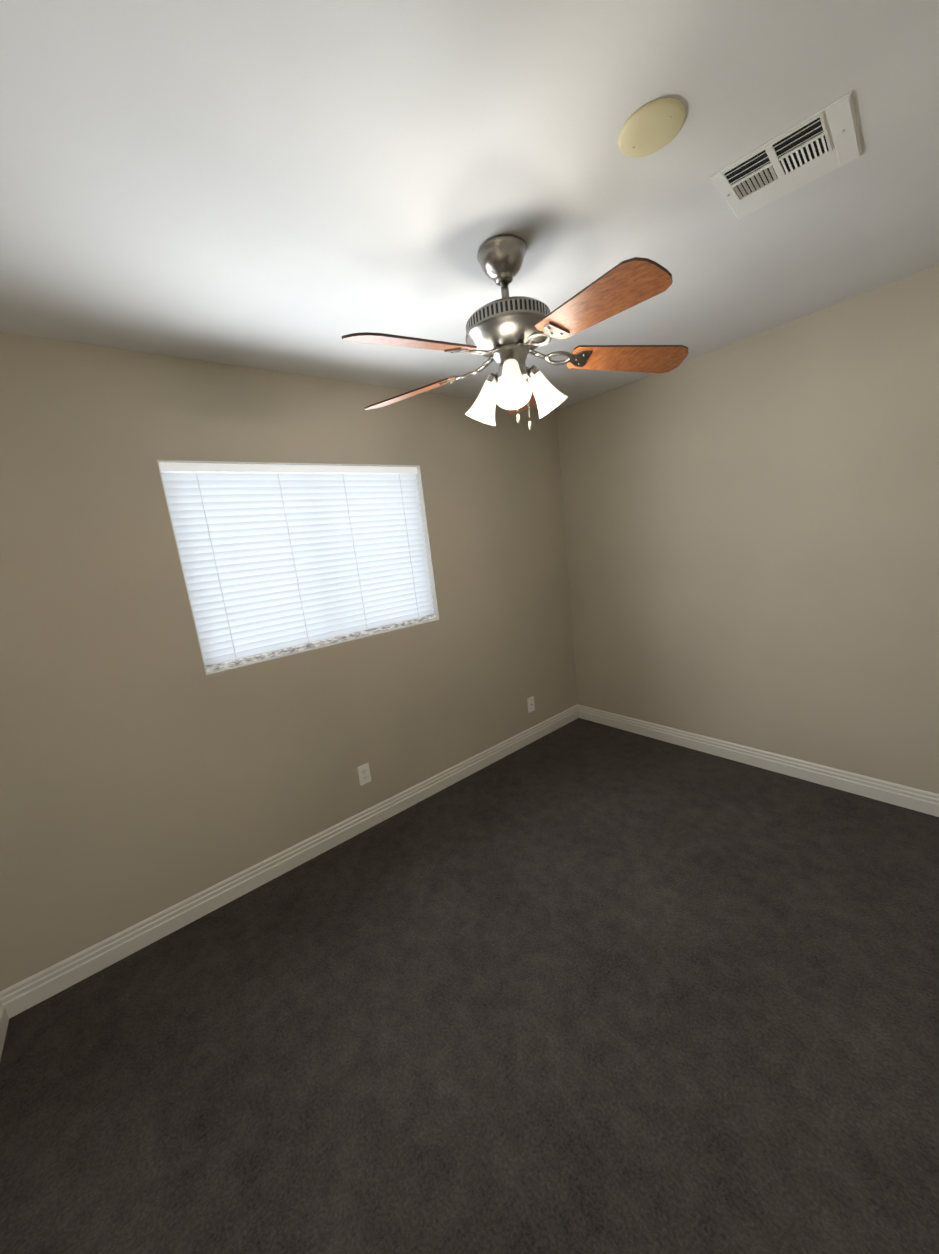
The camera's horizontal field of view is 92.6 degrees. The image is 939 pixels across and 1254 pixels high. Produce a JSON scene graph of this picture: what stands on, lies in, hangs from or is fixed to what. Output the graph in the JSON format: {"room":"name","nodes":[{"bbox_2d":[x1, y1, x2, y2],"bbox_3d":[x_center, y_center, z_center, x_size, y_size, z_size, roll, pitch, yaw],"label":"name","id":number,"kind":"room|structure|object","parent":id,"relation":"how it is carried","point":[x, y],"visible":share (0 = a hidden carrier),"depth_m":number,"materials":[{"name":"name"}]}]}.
{"room":"empty bedroom","nodes":[
{"label":"empty bedroom","id":0,"kind":"room"},
{"bbox_2d":[0,332,576,990],"bbox_3d":[-0.592,-0.082,2.577,3.770,2.440,0.140,-15,13,-38],"label":"wall","id":1,"kind":"structure","parent":0,"point":[148,768],"depth_m":1.98,"materials":[{"name":"paint"}]},
{"bbox_2d":[0,704,578,1018],"bbox_3d":[-0.411,1.061,2.729,3.490,0.110,0.018,-15,13,-38],"label":"baseboard","id":2,"kind":"structure","parent":1,"relation":"attached to","point":[30,991],"depth_m":2.16,"materials":[{"name":"paint"}]},
{"bbox_2d":[157,460,438,674],"bbox_3d":[-0.784,-0.373,2.390,1.305,0.930,0.134,-15,13,-38],"label":"window","id":3,"kind":"structure","parent":1,"relation":"in","point":[426,541],"depth_m":2.41,"materials":[{"name":"paint"}]},
{"bbox_2d":[159,463,435,671],"bbox_3d":[-0.766,-0.371,2.368,1.289,0.918,0.040,-15,13,-38],"label":"window blind","id":4,"kind":"object","parent":3,"relation":"attached to","point":[262,548],"visible":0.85,"depth_m":2.27,"materials":[{"name":"white plastic"}]},
{"bbox_2d":[357,763,370,785],"bbox_3d":[-0.599,0.841,2.560,0.070,0.114,0.008,-15,13,-38],"label":"duplex electrical outlet","id":5,"kind":"object","parent":1,"relation":"attached to","point":[364,775],"visible":1,"depth_m":2.56,"materials":[{"name":"white plastic"}]},
{"bbox_2d":[527,696,534,712],"bbox_3d":[0.472,0.591,3.413,0.070,0.114,0.016,-15,13,-38],"label":"outlet plate","id":6,"kind":"object","parent":1,"relation":"attached to","point":[530,703],"visible":1,"depth_m":3.41,"materials":[{"name":"white plastic"}]},
{"bbox_2d":[0,718,938,1253],"bbox_3d":[0.425,1.256,1.745,3.770,0.100,2.900,-15,13,-38],"label":"floor","id":7,"kind":"structure","parent":0,"point":[580,986],"depth_m":1.42,"materials":[{"name":"carpet"}]},
{"bbox_2d":[0,0,938,410],"bbox_3d":[0.140,-1.225,1.282,3.770,0.100,2.900,-15,13,-38],"label":"ceiling","id":8,"kind":"structure","parent":0,"point":[296,186],"depth_m":1.09,"materials":[{"name":"paint"}]},
{"bbox_2d":[342,234,688,429],"bbox_3d":[0.109,-0.920,1.443,1.140,0.547,1.170,-15,13,-38],"label":"ceiling fan","id":9,"kind":"object","parent":8,"relation":"hanging from","point":[506,333],"visible":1,"depth_m":1.38,"materials":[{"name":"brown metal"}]},
{"bbox_2d":[618,97,685,156],"bbox_3d":[0.423,-1.156,1.046,0.147,0.012,0.147,-15,13,-38],"label":"cover plate","id":10,"kind":"object","parent":8,"relation":"attached to","point":[651,127],"visible":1,"depth_m":1.03,"materials":[{"name":"beige plastic"}]},
{"bbox_2d":[710,92,861,218],"bbox_3d":[0.850,-1.236,1.206,0.292,0.011,0.272,4,15,45],"label":"ceiling vent","id":11,"kind":"object","parent":8,"relation":"in","point":[820,143],"visible":1,"depth_m":1.18,"materials":[{"name":"white metal"}]},
{"bbox_2d":[556,264,938,793],"bbox_3d":[1.716,-0.347,2.568,0.140,2.440,2.760,-15,13,-38],"label":"wall","id":12,"kind":"structure","parent":0,"point":[751,523],"depth_m":2.46,"materials":[{"name":"paint"}]},
{"bbox_2d":[578,705,938,816],"bbox_3d":[1.742,0.802,2.787,0.018,0.110,2.620,-15,13,-38],"label":"baseboard","id":13,"kind":"structure","parent":12,"relation":"attached to","point":[919,800],"depth_m":2.65,"materials":[{"name":"paint"}]},
{"bbox_3d":[-1.107,0.383,0.405,0.140,2.440,2.620,-15,13,-38],"label":"wall","id":14,"kind":"structure","parent":0,"visible":0},
{"bbox_2d":[0,1000,8,1059],"bbox_3d":[-0.915,1.504,0.666,0.018,0.110,2.620,-15,13,-38],"label":"baseboard","id":15,"kind":"structure","parent":14,"relation":"attached to","point":[4,1019],"depth_m":1.62,"materials":[{"name":"paint"}]},
{"label":"outside","id":16,"kind":"structure","parent":0,"visible":0},
{"bbox_2d":[211,600,417,657],"bbox_3d":[-1.026,-0.401,2.684,2.305,1.930,0.020,-15,13,-38],"label":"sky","id":17,"kind":"structure","parent":16,"point":[307,630],"depth_m":2.72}
]}

